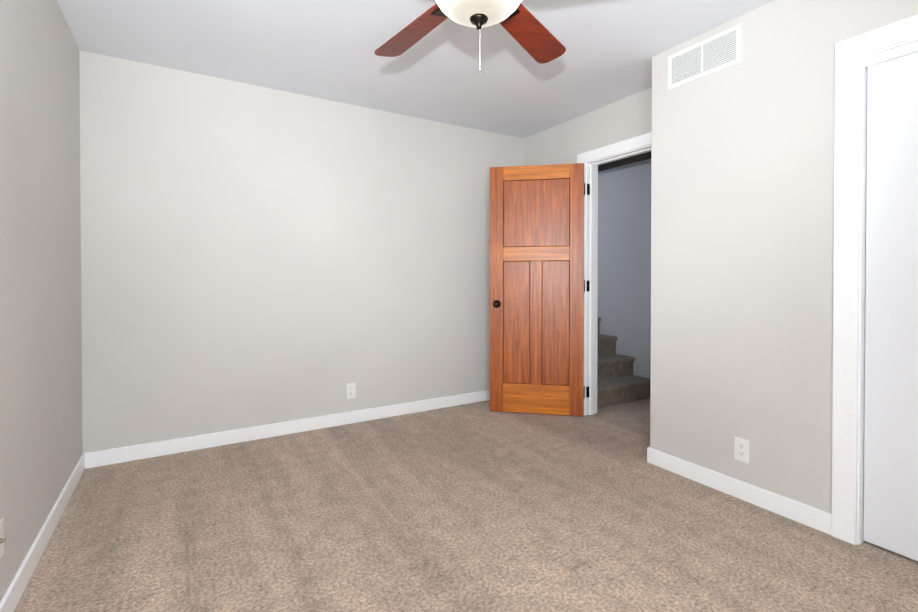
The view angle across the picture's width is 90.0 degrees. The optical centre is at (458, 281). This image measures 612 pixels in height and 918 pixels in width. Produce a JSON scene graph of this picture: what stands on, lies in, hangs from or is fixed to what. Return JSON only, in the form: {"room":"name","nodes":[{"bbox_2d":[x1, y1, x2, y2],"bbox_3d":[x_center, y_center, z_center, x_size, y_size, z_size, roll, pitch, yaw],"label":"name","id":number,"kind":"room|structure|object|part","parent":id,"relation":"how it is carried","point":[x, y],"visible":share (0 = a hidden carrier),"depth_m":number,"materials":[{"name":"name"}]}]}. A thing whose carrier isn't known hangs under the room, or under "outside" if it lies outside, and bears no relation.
{"room":"empty bedroom","nodes":[
{"label":"empty bedroom","id":0,"kind":"room"},
{"bbox_2d":[0,0,82,601],"bbox_3d":[-1.194,-0.104,0.895,0.120,2.440,4.340,0,1,-31],"label":"wall","id":1,"kind":"structure","parent":0,"point":[41,453],"depth_m":1.86,"materials":[{"name":"beige paint"}]},
{"bbox_2d":[0,518,5,558],"bbox_3d":[-1.446,0.820,1.452,0.018,0.115,0.070,0,1,-31],"label":"outlet","id":2,"kind":"object","parent":1,"relation":"attached to","point":[2,539],"visible":0.98,"depth_m":1.46,"materials":[{"name":"plastic"}]},
{"bbox_2d":[0,454,84,611],"bbox_3d":[-1.133,1.069,0.935,0.014,0.092,4.086,0,1,-31],"label":"baseboard","id":3,"kind":"structure","parent":1,"relation":"attached to","point":[11,598],"depth_m":1.81,"materials":[{"name":"white wood"}]},
{"bbox_2d":[79,50,523,452],"bbox_3d":[-0.775,-0.131,3.617,3.420,2.440,0.120,0,1,-31],"label":"wall","id":4,"kind":"structure","parent":0,"point":[253,255],"depth_m":3.19,"materials":[{"name":"beige paint"}]},
{"bbox_2d":[83,390,489,468],"bbox_3d":[-0.792,1.044,3.540,3.300,0.092,0.014,0,1,-31],"label":"baseboard","id":5,"kind":"structure","parent":4,"relation":"attached to","point":[135,452],"depth_m":3.19,"materials":[{"name":"white wood"}]},
{"bbox_2d":[346,383,355,398],"bbox_3d":[-0.828,0.841,3.520,0.070,0.115,0.007,0,1,-31],"label":"outlet","id":6,"kind":"object","parent":4,"relation":"attached to","point":[350,390],"visible":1,"depth_m":3.52,"materials":[{"name":"plastic"}]},
{"bbox_2d":[57,0,773,138],"bbox_3d":[0.207,-1.393,2.785,4.490,0.100,6.140,0,1,-31],"label":"ceiling","id":7,"kind":"structure","parent":0,"point":[323,49],"depth_m":2.66,"materials":[{"name":"paint"}]},
{"bbox_2d":[374,0,565,75],"bbox_3d":[0.033,-1.006,1.536,1.237,0.647,1.222,0,1,-31],"label":"ceiling fan","id":8,"kind":"object","parent":7,"relation":"hanging from","point":[537,40],"visible":1,"depth_m":1.76,"materials":[{"name":"brown wood"}]},
{"bbox_3d":[0.066,-0.915,1.519,0.300,0.094,0.300,0,1,-31],"label":"globe","id":9,"kind":"part","parent":8,"relation":"part of","materials":[{"name":"white glass"}]},
{"bbox_2d":[14,398,917,611],"bbox_3d":[0.207,1.147,2.810,4.490,0.100,6.140,0,1,-31],"label":"floor","id":10,"kind":"structure","parent":0,"point":[476,507],"depth_m":2.00,"materials":[{"name":"carpet"}]},
{"bbox_2d":[597,317,650,408],"bbox_3d":[0.967,0.290,4.846,0.824,1.574,1.912,0,1,-31],"label":"stairs","id":11,"kind":"structure","parent":10,"relation":"on","point":[618,382],"depth_m":4.22,"materials":[{"name":"carpet"}]},
{"bbox_2d":[523,87,651,165],"bbox_3d":[1.730,-0.121,2.669,0.120,2.440,4.100,0,1,-31],"label":"wall","id":12,"kind":"structure","parent":0,"point":[569,141],"depth_m":3.65,"materials":[{"name":"beige paint"}]},
{"bbox_2d":[490,163,584,415],"bbox_3d":[0.636,0.069,3.756,0.769,2.022,0.046,0,1,11],"label":"door","id":13,"kind":"structure","parent":12,"relation":"in","point":[537,287],"depth_m":3.74,"materials":[{"name":"brown wood"}]},
{"bbox_2d":[489,300,500,307],"bbox_3d":[0.302,0.188,3.815,0.096,0.064,0.177,0,1,11],"label":"door knob","id":14,"kind":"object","parent":13,"relation":"attached to","point":[496,303],"depth_m":3.73,"materials":[{"name":"brown metal"}]},
{"bbox_3d":[1.007,0.079,3.688,0.014,1.740,0.042,0,1,11],"label":"door hinges","id":15,"kind":"part","parent":13,"relation":"part of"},
{"bbox_2d":[586,184,589,397],"bbox_3d":[1.044,0.079,3.716,0.032,1.728,0.003,0,1,-31],"label":"main doorway jamb hinge leaves","id":16,"kind":"object","parent":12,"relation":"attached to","point":[588,285],"visible":1,"depth_m":3.71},
{"bbox_2d":[577,132,651,414],"bbox_3d":[1.283,0.029,3.407,0.156,2.126,0.959,0,1,-31],"label":"door frame","id":17,"kind":"structure","parent":12,"relation":"attached to","point":[591,295],"depth_m":3.72,"materials":[{"name":"white wood"}]},
{"bbox_2d":[598,151,650,171],"bbox_3d":[1.628,-1.156,3.193,0.260,0.381,3.320,0,1,-31],"label":"bulkhead","id":18,"kind":"object","parent":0,"point":[628,160],"depth_m":3.72,"materials":[{"name":"paint"}]},
{"bbox_2d":[598,159,650,378],"bbox_3d":[1.842,-0.137,4.316,0.120,2.440,5.240,0,1,-31],"label":"wall","id":19,"kind":"structure","parent":0,"point":[624,253],"depth_m":4.51,"materials":[{"name":"paint"}]},
{"bbox_2d":[650,0,917,512],"bbox_3d":[1.838,-0.113,1.758,0.120,2.440,2.430,0,1,-31],"label":"wall","id":20,"kind":"structure","parent":0,"point":[742,202],"depth_m":2.27,"materials":[{"name":"beige paint"}]},
{"bbox_2d":[668,24,740,89],"bbox_3d":[1.316,-1.203,2.486,0.006,0.194,0.405,0,1,-31],"label":"air vent","id":21,"kind":"object","parent":20,"relation":"in","point":[714,53],"visible":1,"depth_m":2.47,"materials":[{"name":"white metal"}]},
{"bbox_2d":[647,447,830,534],"bbox_3d":[1.383,1.055,2.390,0.014,0.092,0.924,0,1,-31],"label":"baseboard","id":22,"kind":"structure","parent":20,"relation":"attached to","point":[807,515],"depth_m":2.29,"materials":[{"name":"white wood"}]},
{"bbox_2d":[734,436,748,462],"bbox_3d":[1.429,0.852,2.320,0.007,0.115,0.070,0,1,-31],"label":"outlet","id":23,"kind":"object","parent":20,"relation":"attached to","point":[741,449],"visible":1,"depth_m":2.32,"materials":[{"name":"plastic"}]},
{"bbox_2d":[831,14,917,544],"bbox_3d":[2.046,0.083,1.418,0.122,2.055,1.270,0,1,-31],"label":"door frame","id":24,"kind":"structure","parent":20,"relation":"attached to","point":[892,52],"depth_m":1.92,"materials":[{"name":"white wood"}]},
{"bbox_2d":[863,51,917,560],"bbox_3d":[1.884,0.089,1.666,0.032,2.015,0.632,0,1,-31],"label":"closet door","id":25,"kind":"structure","parent":20,"relation":"in","point":[891,430],"depth_m":1.85,"materials":[{"name":"white wood"}]}
]}

